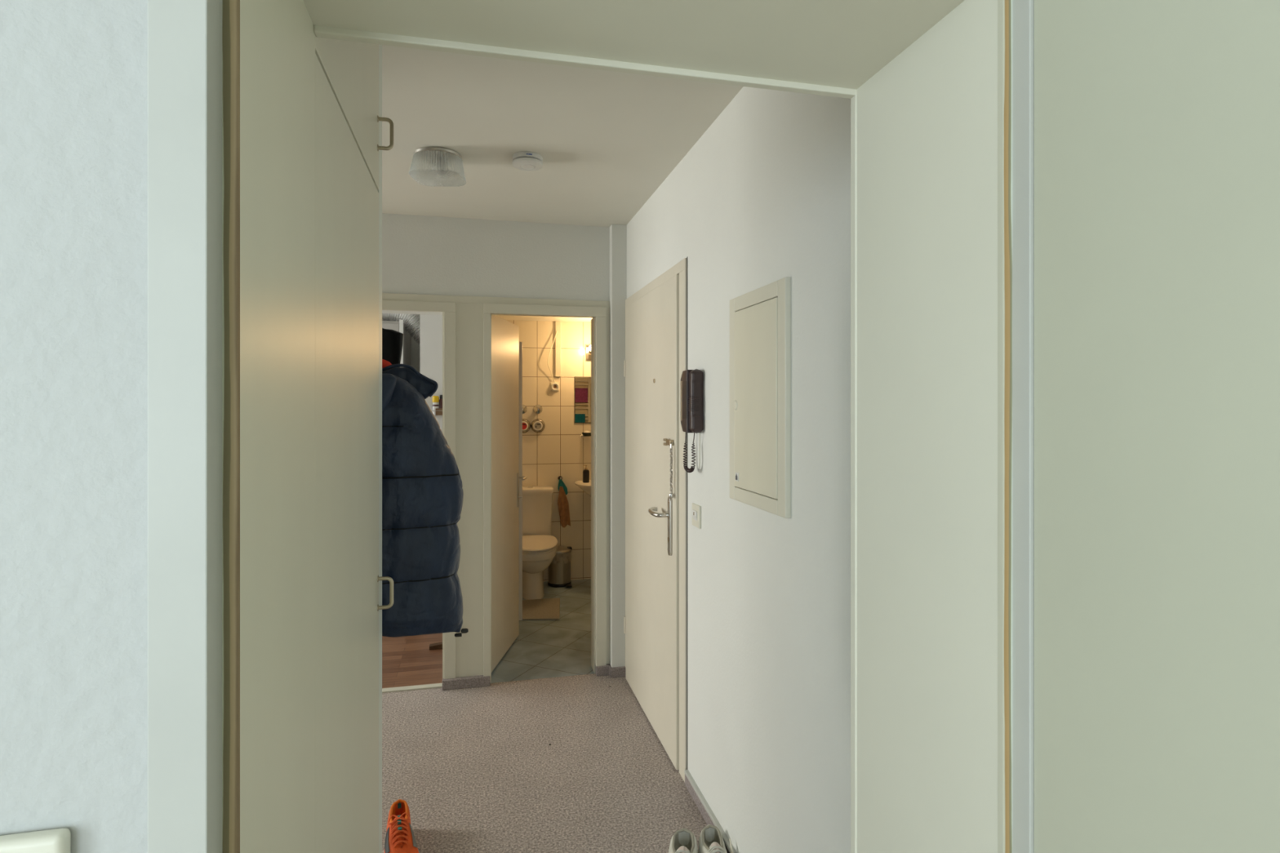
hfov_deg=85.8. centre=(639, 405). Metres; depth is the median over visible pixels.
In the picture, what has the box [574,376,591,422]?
wall mirror
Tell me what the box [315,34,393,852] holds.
tall cabinet
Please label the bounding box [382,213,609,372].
wall
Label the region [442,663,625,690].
baseboard
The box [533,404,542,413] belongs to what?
stopcock
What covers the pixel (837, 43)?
trim
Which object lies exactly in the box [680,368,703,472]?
phone
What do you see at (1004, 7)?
trim
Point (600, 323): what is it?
trim
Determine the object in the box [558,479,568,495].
cloth
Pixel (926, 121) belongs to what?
door frame
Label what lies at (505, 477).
door
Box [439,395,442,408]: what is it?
bottle
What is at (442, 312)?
trim
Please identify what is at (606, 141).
ceiling
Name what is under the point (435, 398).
bottle
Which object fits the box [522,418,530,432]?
meter
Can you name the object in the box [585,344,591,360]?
wall lamp
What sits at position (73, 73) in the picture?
wall
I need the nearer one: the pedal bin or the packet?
the packet
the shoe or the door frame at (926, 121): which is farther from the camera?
the shoe
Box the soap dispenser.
[582,465,589,483]
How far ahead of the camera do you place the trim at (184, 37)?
0.58 m
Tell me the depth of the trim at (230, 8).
0.62 m
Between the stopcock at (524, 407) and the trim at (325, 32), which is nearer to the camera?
the trim at (325, 32)
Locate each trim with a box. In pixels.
[147,0,222,852]
[222,0,239,852]
[240,0,315,852]
[302,0,964,88]
[313,24,856,98]
[382,293,609,679]
[382,683,442,693]
[442,311,444,678]
[483,302,609,683]
[625,257,686,782]
[684,769,736,852]
[686,257,687,769]
[850,94,856,852]
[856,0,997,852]
[997,0,1012,852]
[1012,0,1033,852]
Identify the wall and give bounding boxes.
[0,0,147,852]
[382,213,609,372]
[419,314,442,431]
[506,320,591,582]
[609,224,626,667]
[626,86,850,852]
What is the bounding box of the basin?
[574,480,591,497]
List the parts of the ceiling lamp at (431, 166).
plate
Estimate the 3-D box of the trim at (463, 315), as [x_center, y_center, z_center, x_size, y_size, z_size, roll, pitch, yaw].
[-1.013,0.434,3.658,1.737,2.032,0.026,0,0,-14]
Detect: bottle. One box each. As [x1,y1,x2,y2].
[432,395,439,415]
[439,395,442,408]
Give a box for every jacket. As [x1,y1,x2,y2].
[382,364,468,637]
[382,373,396,411]
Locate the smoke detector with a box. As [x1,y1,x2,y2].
[511,151,542,170]
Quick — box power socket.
[550,382,559,391]
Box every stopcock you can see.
[522,404,527,413]
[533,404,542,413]
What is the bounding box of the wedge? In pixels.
[429,641,442,649]
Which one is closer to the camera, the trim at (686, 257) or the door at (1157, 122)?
the door at (1157, 122)
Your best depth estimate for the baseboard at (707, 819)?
2.54 m
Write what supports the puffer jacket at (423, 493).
hanging from the hook rail
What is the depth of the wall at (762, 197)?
1.93 m
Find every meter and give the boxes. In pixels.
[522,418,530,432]
[530,418,545,432]
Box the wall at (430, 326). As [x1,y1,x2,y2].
[419,314,442,431]
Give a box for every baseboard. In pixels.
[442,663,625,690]
[684,774,729,852]
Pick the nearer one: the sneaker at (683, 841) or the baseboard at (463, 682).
the sneaker at (683, 841)
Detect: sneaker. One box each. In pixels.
[668,828,697,852]
[697,824,727,852]
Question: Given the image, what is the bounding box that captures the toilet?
[522,485,557,599]
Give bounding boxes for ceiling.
[382,44,742,226]
[496,315,592,322]
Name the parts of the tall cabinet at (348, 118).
door, panel, handle, handle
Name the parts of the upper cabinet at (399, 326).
door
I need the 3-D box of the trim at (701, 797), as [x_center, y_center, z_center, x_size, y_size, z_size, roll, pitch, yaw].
[0.370,1.447,1.943,0.017,0.014,1.605,0,0,-14]
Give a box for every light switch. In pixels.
[0,828,71,852]
[692,502,701,528]
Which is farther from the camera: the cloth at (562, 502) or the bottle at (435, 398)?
the cloth at (562, 502)
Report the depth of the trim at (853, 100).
1.10 m
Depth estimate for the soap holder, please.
5.85 m
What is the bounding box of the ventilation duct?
[382,313,419,345]
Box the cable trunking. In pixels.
[555,321,560,377]
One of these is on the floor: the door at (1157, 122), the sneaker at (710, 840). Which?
the sneaker at (710, 840)
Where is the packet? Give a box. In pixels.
[435,408,442,415]
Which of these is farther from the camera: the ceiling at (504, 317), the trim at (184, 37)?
the ceiling at (504, 317)
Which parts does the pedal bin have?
lid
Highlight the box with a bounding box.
[729,276,791,518]
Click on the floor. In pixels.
(476, 770)
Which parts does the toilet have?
cistern lid, seat, bowl, lid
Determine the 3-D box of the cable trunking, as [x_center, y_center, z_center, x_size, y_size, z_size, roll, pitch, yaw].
[-0.698,-0.478,5.868,0.046,0.472,0.022,0,0,-14]
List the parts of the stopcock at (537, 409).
knob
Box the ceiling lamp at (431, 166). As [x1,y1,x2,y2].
[408,146,466,186]
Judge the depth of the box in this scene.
1.98 m
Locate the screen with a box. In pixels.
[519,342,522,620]
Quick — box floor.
[382,578,706,852]
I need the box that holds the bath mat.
[522,598,559,620]
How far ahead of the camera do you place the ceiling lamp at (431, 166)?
2.68 m
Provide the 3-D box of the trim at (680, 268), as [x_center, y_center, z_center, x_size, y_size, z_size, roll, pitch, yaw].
[0.071,0.458,3.279,0.047,2.084,1.118,0,0,-14]
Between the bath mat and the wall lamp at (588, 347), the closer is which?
the bath mat
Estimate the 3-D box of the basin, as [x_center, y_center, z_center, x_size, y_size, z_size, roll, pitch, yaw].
[-0.284,0.705,5.745,0.506,0.280,0.444,0,0,-14]
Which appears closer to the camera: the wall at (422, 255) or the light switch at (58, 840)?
the light switch at (58, 840)
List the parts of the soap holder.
dish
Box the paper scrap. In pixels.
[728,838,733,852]
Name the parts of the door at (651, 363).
lever, handle plate, chain knob, chain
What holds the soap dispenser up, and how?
on the basin
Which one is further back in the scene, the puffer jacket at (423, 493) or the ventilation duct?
the ventilation duct
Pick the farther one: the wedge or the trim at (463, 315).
the wedge
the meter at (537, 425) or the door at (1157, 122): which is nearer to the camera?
the door at (1157, 122)
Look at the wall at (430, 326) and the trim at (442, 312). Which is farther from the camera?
the wall at (430, 326)
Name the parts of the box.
door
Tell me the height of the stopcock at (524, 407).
0.080 m
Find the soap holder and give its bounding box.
[580,431,591,437]
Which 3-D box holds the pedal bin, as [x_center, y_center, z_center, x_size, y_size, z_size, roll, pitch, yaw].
[-0.668,1.341,5.741,0.202,0.316,0.237,0,0,-14]
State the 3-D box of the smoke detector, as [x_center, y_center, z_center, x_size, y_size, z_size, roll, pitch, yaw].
[-0.452,-0.979,2.771,0.122,0.042,0.122,0,0,-14]
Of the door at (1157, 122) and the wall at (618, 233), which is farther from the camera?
the wall at (618, 233)
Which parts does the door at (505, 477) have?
handle plate, lever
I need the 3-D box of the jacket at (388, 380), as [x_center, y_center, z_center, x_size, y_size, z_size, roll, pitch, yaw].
[-0.744,0.009,1.645,0.308,0.172,0.148,0,0,-13]
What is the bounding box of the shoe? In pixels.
[383,799,418,852]
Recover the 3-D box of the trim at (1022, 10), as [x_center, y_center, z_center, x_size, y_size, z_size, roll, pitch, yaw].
[0.456,0.475,0.794,0.046,2.050,0.032,0,0,-14]
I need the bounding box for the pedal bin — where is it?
[547,546,572,587]
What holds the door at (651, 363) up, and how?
in the wall at (762, 197)
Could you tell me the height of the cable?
0.452 m
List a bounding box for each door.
[491,315,526,672]
[623,274,679,769]
[1033,0,1279,852]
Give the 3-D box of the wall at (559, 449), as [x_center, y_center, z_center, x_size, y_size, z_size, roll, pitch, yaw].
[-0.560,0.350,5.974,1.740,2.300,0.120,0,0,-14]
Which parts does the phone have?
coiled cord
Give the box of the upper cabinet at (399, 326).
[382,319,410,365]
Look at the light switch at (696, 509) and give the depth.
2.58 m
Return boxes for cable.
[547,330,557,382]
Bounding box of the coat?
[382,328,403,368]
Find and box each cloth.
[557,486,570,527]
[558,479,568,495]
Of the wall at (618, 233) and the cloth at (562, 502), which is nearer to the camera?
the wall at (618, 233)
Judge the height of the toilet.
0.829 m

